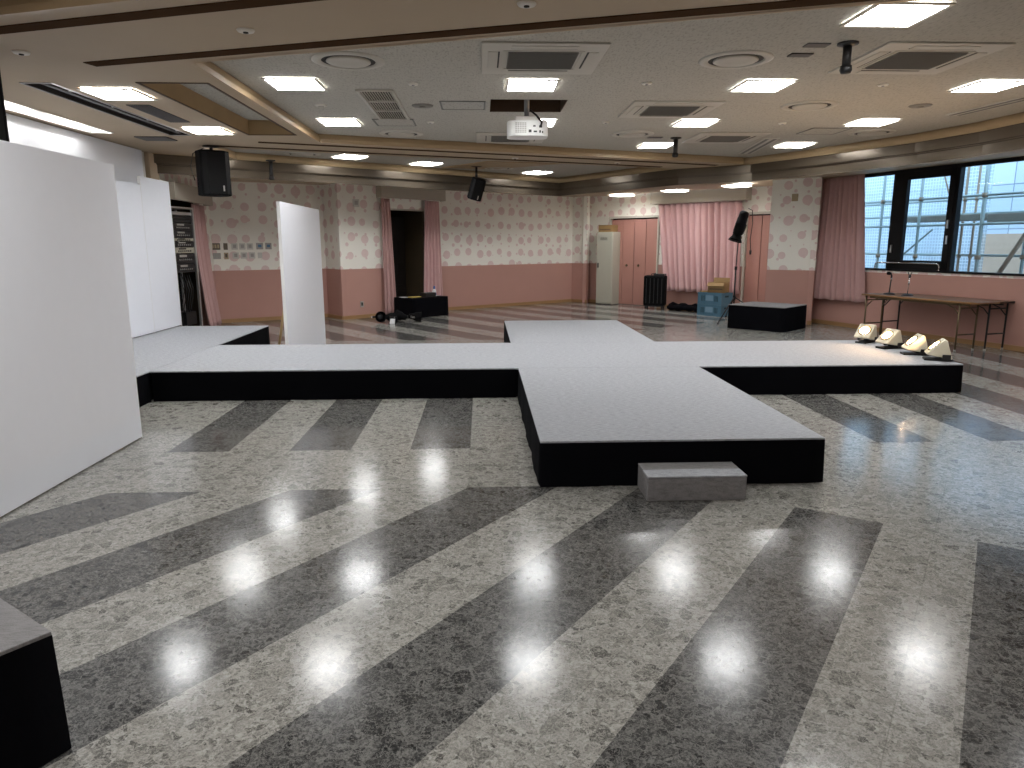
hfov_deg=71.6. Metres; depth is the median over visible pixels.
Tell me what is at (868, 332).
spotlight
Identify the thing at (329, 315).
baseboard
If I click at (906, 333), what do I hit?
baseboard
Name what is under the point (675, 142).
bracket
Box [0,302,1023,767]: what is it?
floor
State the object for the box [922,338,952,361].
spotlight
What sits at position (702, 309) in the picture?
plastic crate
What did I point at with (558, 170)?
ceiling
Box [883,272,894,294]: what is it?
table microphone
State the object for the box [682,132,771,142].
air conditioner
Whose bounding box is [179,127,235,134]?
recessed light
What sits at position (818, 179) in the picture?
wall
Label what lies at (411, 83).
sprinkler
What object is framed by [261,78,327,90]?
recessed light
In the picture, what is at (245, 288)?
wall
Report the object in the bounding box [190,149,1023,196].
ceiling
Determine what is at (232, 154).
trim
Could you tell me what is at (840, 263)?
curtain
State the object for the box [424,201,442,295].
curtain
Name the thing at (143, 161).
wall
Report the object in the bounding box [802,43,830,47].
ceiling plate
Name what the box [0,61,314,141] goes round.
ceiling
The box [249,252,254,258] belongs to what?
switch plate
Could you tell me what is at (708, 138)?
grille
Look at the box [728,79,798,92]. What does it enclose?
recessed light
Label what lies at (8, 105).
ceiling light
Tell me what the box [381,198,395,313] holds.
curtain
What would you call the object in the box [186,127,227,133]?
diffuser
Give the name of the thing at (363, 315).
baseboard
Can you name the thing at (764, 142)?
ceiling vent
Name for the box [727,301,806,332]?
box
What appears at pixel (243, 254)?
switch plate
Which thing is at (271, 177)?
bracket
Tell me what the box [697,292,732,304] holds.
plastic crate
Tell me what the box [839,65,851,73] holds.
socket
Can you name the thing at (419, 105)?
ceiling speaker
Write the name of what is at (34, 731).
stage platform
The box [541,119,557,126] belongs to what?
recessed light
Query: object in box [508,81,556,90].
diffuser
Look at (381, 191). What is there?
pelmet
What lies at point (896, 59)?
grille
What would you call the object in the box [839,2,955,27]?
recessed light
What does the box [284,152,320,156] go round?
ceiling vent
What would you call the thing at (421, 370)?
stage platform
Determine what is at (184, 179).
wall
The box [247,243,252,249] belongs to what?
switch plate
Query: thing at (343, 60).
ceiling vent
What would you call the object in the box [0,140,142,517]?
board
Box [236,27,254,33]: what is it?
sprinkler
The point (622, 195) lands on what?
recessed light
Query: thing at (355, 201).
wall speaker
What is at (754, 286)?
door
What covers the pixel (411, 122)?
ceiling hatch
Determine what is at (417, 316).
lamp
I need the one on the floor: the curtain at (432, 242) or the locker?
the locker
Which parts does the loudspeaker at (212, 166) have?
mount plate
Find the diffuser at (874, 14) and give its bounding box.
[847,5,944,24]
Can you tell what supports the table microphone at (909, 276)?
on the folding table at (879, 296)
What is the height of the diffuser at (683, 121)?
0.008 m
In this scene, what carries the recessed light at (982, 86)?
in the ceiling at (667, 55)
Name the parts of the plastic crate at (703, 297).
label panel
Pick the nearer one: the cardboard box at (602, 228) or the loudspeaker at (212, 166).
the loudspeaker at (212, 166)
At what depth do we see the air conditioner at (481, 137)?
9.84 m
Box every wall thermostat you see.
[256,243,262,248]
[265,243,271,248]
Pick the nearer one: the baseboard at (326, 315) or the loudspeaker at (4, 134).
the loudspeaker at (4, 134)
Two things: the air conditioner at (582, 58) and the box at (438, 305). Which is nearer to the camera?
the air conditioner at (582, 58)
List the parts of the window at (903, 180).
rail, rail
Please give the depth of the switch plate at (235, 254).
13.86 m
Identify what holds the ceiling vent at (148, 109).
in the ceiling at (71, 75)
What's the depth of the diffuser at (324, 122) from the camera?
8.54 m
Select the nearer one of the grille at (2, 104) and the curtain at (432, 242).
the grille at (2, 104)
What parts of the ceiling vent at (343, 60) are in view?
dish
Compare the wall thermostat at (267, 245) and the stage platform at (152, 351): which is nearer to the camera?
the stage platform at (152, 351)
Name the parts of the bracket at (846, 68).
plate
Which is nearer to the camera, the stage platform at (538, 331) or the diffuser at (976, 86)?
the diffuser at (976, 86)
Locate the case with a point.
(655, 285)
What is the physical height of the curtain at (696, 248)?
2.012 m
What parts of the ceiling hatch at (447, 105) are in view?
lid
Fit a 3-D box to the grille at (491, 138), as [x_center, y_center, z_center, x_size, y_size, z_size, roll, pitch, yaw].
[-0.020,-3.398,9.836,0.622,0.006,0.580,-1,11,-2]
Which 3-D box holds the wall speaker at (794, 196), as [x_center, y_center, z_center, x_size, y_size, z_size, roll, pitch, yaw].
[5.271,-3.473,13.225,0.110,0.130,0.012,7,13,31]
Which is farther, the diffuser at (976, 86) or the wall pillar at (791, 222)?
the wall pillar at (791, 222)
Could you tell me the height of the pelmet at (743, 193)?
0.270 m
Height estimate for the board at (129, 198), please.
2.010 m
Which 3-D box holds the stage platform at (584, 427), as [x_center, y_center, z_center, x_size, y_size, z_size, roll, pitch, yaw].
[1.031,0.239,5.818,1.857,0.296,2.691,-1,11,-2]
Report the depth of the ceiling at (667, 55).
6.55 m
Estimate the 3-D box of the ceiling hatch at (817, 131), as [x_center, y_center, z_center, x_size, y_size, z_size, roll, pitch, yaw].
[4.086,-3.317,9.316,0.518,0.008,0.518,-1,11,-2]
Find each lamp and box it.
[370,311,385,321]
[385,312,397,321]
[394,310,407,319]
[408,311,421,321]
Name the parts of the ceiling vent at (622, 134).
dish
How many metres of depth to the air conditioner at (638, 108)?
7.66 m
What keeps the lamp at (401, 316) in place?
on the floor
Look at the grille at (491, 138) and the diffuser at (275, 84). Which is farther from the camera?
the grille at (491, 138)
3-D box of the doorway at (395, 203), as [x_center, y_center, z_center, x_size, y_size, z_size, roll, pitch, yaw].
[-2.248,-3.263,15.465,0.100,3.450,1.824,10,15,41]
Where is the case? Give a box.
[643,273,666,308]
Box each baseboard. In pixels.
[221,314,327,322]
[328,313,342,319]
[343,313,375,319]
[448,299,570,309]
[571,299,585,302]
[588,299,667,306]
[812,318,1023,351]
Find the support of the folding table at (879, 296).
on the floor
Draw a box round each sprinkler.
[12,50,30,55]
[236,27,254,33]
[408,82,417,85]
[517,0,535,7]
[641,82,651,85]
[877,83,888,86]
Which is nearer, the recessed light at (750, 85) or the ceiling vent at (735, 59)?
the ceiling vent at (735, 59)
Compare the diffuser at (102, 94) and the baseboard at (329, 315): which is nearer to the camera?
the diffuser at (102, 94)
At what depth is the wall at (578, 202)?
18.49 m
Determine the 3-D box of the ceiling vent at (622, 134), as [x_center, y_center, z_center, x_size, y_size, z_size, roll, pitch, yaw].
[1.615,-3.349,9.539,0.580,0.020,0.580,-1,11,-2]
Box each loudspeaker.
[0,72,9,141]
[190,145,231,196]
[467,166,485,201]
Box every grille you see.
[0,96,5,140]
[201,151,230,193]
[469,179,484,200]
[488,135,531,141]
[501,50,584,69]
[636,105,703,115]
[697,135,752,141]
[858,50,975,69]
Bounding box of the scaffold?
[865,165,1023,273]
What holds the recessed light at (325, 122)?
in the ceiling at (667, 55)
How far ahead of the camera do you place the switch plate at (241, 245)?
13.89 m
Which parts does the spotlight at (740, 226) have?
leg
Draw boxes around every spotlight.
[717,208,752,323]
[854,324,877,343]
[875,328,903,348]
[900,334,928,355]
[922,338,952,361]
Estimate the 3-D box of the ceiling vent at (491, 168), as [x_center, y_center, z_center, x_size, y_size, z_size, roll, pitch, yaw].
[-0.261,-4.187,13.802,0.580,0.020,0.580,-1,11,-2]
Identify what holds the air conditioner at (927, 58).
attached to the ceiling at (667, 55)
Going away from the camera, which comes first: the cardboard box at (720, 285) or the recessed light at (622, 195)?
the cardboard box at (720, 285)
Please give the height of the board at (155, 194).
2.120 m
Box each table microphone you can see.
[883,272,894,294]
[901,272,912,295]
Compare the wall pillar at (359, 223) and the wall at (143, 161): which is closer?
the wall at (143, 161)
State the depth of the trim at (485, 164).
13.09 m
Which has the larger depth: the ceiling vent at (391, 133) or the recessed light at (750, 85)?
the ceiling vent at (391, 133)
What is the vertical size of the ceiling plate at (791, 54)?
0.010 m
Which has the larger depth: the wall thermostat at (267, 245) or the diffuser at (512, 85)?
the wall thermostat at (267, 245)
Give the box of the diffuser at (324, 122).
[321,120,360,125]
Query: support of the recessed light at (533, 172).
in the ceiling at (558, 170)
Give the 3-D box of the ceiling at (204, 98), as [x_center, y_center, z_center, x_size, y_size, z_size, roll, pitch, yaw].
[-2.916,-2.898,7.377,0.560,0.170,2.890,-1,11,-2]
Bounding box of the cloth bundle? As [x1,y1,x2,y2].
[667,302,696,311]
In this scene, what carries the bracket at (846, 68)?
attached to the ceiling at (667, 55)
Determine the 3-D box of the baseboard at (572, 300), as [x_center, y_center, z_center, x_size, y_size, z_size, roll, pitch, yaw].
[1.752,-2.198,18.740,0.488,0.075,0.015,10,15,42]
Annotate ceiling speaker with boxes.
[412,103,432,107]
[908,103,932,107]
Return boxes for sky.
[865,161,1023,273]
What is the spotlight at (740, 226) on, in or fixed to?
on the floor
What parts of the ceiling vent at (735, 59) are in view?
dish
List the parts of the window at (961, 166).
guard rail, sill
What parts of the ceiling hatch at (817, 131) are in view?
lid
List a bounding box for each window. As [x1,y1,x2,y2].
[865,156,1023,275]
[887,167,957,270]
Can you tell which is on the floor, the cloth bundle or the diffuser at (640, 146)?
the cloth bundle
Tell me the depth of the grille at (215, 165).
9.73 m
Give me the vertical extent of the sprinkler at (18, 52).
0.022 m
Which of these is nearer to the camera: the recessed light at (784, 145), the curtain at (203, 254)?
the recessed light at (784, 145)
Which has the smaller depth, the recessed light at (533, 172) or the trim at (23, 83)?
the trim at (23, 83)
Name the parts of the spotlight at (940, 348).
arm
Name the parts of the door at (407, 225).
panel, frame, frame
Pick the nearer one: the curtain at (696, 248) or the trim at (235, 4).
the trim at (235, 4)
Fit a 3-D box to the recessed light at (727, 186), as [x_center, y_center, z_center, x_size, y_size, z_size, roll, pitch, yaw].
[4.411,-3.880,13.932,0.468,0.018,0.468,11,16,44]
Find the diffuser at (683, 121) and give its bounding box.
[676,119,718,124]
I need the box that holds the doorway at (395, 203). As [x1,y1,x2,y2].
[375,186,442,312]
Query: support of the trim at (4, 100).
attached to the ceiling at (71, 75)
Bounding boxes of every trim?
[0,0,149,16]
[0,0,323,33]
[4,100,112,132]
[19,82,191,135]
[83,0,878,66]
[135,82,296,135]
[144,152,159,179]
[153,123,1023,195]
[187,0,920,163]
[200,147,672,168]
[214,145,661,166]
[258,142,715,165]
[442,161,554,168]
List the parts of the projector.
mount plate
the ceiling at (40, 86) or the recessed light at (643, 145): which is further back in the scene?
the recessed light at (643, 145)
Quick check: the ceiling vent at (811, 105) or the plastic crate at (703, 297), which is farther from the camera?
the plastic crate at (703, 297)
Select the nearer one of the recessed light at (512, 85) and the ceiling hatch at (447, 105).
the recessed light at (512, 85)
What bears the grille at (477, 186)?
attached to the loudspeaker at (476, 189)
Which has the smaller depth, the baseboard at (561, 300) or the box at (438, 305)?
the box at (438, 305)
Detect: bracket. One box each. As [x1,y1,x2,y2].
[266,160,274,179]
[670,137,680,156]
[837,40,858,73]
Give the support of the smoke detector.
attached to the ceiling at (667, 55)
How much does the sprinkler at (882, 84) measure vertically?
0.022 m
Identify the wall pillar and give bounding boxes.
[334,183,378,315]
[765,177,822,319]
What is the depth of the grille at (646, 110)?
7.71 m
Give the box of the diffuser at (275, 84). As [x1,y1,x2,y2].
[270,80,321,88]
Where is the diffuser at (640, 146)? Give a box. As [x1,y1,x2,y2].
[639,145,669,147]
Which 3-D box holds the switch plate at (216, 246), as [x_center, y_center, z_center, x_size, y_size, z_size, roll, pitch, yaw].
[-5.696,-2.640,13.636,0.170,0.125,0.017,-7,13,-32]
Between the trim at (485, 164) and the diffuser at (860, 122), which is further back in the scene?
the trim at (485, 164)
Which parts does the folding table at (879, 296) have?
leg, leg, under rail, leg, leg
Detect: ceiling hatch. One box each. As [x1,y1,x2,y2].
[372,119,416,125]
[439,101,485,109]
[797,128,852,134]
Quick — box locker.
[596,232,619,304]
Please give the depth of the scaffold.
12.40 m
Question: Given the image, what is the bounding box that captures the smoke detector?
[315,104,326,107]
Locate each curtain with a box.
[191,204,221,325]
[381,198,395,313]
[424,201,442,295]
[658,201,741,293]
[814,174,864,302]
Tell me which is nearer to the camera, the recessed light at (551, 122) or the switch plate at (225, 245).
the recessed light at (551, 122)
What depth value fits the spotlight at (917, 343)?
7.79 m
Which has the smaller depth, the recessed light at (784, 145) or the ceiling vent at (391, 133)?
the ceiling vent at (391, 133)
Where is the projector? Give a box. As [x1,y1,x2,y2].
[507,100,547,139]
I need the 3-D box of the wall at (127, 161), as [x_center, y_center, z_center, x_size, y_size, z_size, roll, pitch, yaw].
[-5.202,-2.513,7.339,0.036,0.540,5.900,-1,11,-2]
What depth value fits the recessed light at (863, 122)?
8.61 m
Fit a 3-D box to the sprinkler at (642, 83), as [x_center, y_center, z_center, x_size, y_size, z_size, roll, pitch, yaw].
[1.235,-2.749,6.509,0.096,0.022,0.096,-1,11,-2]
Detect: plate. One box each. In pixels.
[134,136,176,140]
[212,243,219,249]
[213,253,220,258]
[223,243,227,249]
[231,243,237,249]
[232,252,238,258]
[239,243,245,249]
[241,252,246,258]
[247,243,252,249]
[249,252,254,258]
[787,53,813,56]
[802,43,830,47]
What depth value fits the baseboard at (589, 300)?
18.67 m
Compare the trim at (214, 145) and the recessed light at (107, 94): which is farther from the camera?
the trim at (214, 145)
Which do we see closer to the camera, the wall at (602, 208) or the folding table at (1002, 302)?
the folding table at (1002, 302)
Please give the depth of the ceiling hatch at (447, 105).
7.52 m
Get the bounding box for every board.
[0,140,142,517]
[115,180,154,337]
[137,176,181,331]
[276,201,325,344]
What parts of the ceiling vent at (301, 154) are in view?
dish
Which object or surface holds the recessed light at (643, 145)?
in the ceiling at (667, 55)
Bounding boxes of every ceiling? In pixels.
[0,0,899,61]
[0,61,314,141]
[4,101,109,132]
[27,84,186,134]
[113,142,741,168]
[143,84,292,134]
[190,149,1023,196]
[212,0,1023,156]
[226,148,636,177]
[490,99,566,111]
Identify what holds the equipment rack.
on the floor
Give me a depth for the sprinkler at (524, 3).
3.99 m
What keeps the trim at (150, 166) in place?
attached to the wall at (143, 161)
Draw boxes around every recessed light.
[76,88,157,100]
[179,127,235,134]
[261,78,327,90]
[315,119,363,126]
[330,154,368,159]
[408,162,442,166]
[505,79,560,91]
[521,171,551,174]
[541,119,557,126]
[608,194,635,196]
[636,143,672,148]
[659,190,689,192]
[670,119,720,126]
[720,185,753,187]
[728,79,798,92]
[772,143,816,147]
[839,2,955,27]
[842,119,902,126]
[947,80,1023,92]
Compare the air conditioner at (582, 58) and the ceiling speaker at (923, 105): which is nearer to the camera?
the air conditioner at (582, 58)
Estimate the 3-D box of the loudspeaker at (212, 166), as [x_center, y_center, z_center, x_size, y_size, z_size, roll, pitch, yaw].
[-4.178,-2.956,9.855,0.456,0.670,0.371,-9,15,-39]
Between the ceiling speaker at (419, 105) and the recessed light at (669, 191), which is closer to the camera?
the ceiling speaker at (419, 105)
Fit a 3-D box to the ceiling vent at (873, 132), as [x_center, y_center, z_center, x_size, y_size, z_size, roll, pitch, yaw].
[4.791,-3.339,9.454,0.580,0.020,0.580,-1,11,-2]
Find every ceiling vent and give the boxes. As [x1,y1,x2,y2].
[126,104,189,122]
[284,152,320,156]
[311,51,384,69]
[355,89,409,119]
[379,130,422,136]
[485,167,512,169]
[610,131,653,137]
[698,50,773,68]
[738,138,779,153]
[781,100,838,110]
[848,129,895,135]
[945,96,1023,115]
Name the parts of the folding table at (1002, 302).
leg, leg, leg, leg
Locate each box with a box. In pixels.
[394,295,448,317]
[599,225,617,231]
[637,462,746,500]
[707,277,729,292]
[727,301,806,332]
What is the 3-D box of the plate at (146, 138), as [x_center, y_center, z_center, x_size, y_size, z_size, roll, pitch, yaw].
[-4.561,-3.143,9.099,0.400,0.012,0.340,-1,11,-2]
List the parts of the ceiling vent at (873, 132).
dish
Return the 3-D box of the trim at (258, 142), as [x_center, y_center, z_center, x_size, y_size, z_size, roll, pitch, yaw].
[0.091,-3.513,10.890,7.535,0.016,0.110,-5,12,-23]
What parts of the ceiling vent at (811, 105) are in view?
dish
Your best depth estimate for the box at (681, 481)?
4.25 m
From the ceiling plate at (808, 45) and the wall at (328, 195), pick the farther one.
the wall at (328, 195)
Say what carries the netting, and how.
on the ground
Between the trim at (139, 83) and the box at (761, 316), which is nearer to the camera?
the trim at (139, 83)
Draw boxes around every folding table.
[862,293,999,351]
[881,293,1014,350]
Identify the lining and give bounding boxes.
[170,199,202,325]
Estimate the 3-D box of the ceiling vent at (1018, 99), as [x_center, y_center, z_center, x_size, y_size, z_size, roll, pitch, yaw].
[5.190,-2.938,7.398,0.200,0.013,1.600,-2,11,-8]
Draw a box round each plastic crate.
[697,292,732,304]
[697,304,728,316]
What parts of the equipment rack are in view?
post, post, plate, plate, knob, post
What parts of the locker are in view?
door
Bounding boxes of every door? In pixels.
[390,208,423,296]
[609,215,659,305]
[740,211,770,302]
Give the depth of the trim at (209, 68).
9.66 m
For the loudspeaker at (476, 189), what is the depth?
13.43 m
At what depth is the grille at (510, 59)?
5.59 m
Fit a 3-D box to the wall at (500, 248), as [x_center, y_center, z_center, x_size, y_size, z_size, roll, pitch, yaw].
[-0.042,-3.645,17.378,4.064,3.450,0.100,-9,14,-38]
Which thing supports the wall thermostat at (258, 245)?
attached to the wall at (245, 288)
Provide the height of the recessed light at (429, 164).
0.018 m
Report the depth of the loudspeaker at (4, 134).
5.03 m
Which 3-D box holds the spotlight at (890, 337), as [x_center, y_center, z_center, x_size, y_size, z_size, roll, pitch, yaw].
[4.440,-0.533,8.347,0.265,0.225,0.220,-3,12,-16]
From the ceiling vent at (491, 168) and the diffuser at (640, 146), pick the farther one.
the ceiling vent at (491, 168)
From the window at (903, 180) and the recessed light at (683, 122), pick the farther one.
the window at (903, 180)
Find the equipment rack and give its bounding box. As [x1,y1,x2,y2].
[171,206,202,325]
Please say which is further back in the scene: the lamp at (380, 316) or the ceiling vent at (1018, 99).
the lamp at (380, 316)
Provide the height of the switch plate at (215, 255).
0.115 m
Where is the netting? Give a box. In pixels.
[865,165,994,271]
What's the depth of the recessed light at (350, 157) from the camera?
11.93 m
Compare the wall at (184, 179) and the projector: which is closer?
the projector
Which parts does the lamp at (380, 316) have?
bulb, lamp shade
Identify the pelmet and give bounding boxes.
[167,181,212,205]
[376,186,445,201]
[650,187,751,204]
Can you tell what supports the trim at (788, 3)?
attached to the ceiling at (326, 20)
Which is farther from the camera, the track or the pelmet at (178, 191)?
the pelmet at (178, 191)
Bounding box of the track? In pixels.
[42,84,180,133]
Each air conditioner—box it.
[476,132,542,142]
[481,41,610,74]
[618,100,725,117]
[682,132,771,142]
[828,42,1015,74]
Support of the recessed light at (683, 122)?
in the ceiling at (667, 55)
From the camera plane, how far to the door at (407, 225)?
16.00 m
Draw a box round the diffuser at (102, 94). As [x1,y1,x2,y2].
[85,90,149,98]
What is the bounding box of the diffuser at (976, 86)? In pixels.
[956,82,1023,90]
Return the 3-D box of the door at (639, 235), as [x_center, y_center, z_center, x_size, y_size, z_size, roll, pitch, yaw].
[3.027,-3.029,17.660,1.480,2.300,0.130,11,15,43]
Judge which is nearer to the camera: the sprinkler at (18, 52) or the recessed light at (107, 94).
the sprinkler at (18, 52)
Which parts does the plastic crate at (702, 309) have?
label panel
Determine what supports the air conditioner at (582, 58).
attached to the ceiling at (667, 55)
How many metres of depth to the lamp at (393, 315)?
13.86 m
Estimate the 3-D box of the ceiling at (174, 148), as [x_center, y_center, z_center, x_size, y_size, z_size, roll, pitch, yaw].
[-0.662,-3.565,11.173,9.570,0.001,3.260,-1,11,-2]
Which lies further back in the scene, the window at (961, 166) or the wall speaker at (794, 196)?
the wall speaker at (794, 196)
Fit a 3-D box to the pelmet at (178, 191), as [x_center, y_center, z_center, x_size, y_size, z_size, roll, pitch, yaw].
[-5.500,-3.234,12.124,0.168,0.270,2.020,-1,11,-7]
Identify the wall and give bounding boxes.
[6,113,143,183]
[142,152,145,176]
[159,174,215,325]
[209,181,327,318]
[322,183,347,315]
[441,190,572,306]
[571,196,589,301]
[588,157,771,304]
[806,177,821,324]
[812,156,1023,346]
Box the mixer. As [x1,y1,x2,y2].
[420,292,435,296]
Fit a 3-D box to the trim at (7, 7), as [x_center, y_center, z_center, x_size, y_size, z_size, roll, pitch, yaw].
[-0.531,-1.992,2.918,7.810,0.119,1.188,3,12,15]
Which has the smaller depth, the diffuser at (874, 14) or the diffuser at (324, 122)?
the diffuser at (874, 14)
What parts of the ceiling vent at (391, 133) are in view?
dish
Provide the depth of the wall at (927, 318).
11.25 m
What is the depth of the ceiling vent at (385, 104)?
7.39 m
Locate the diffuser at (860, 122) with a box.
[848,120,889,125]
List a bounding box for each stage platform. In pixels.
[0,598,71,767]
[132,326,269,407]
[149,340,962,400]
[504,320,653,342]
[518,367,824,486]
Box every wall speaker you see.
[353,199,358,206]
[792,194,797,200]
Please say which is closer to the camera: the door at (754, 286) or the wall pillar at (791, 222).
the wall pillar at (791, 222)
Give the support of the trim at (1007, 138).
attached to the wall at (927, 318)
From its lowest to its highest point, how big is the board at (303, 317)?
2.020 m
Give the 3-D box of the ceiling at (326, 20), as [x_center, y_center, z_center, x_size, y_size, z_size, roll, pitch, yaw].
[-0.342,-2.106,3.783,9.570,0.001,3.260,-1,11,-2]

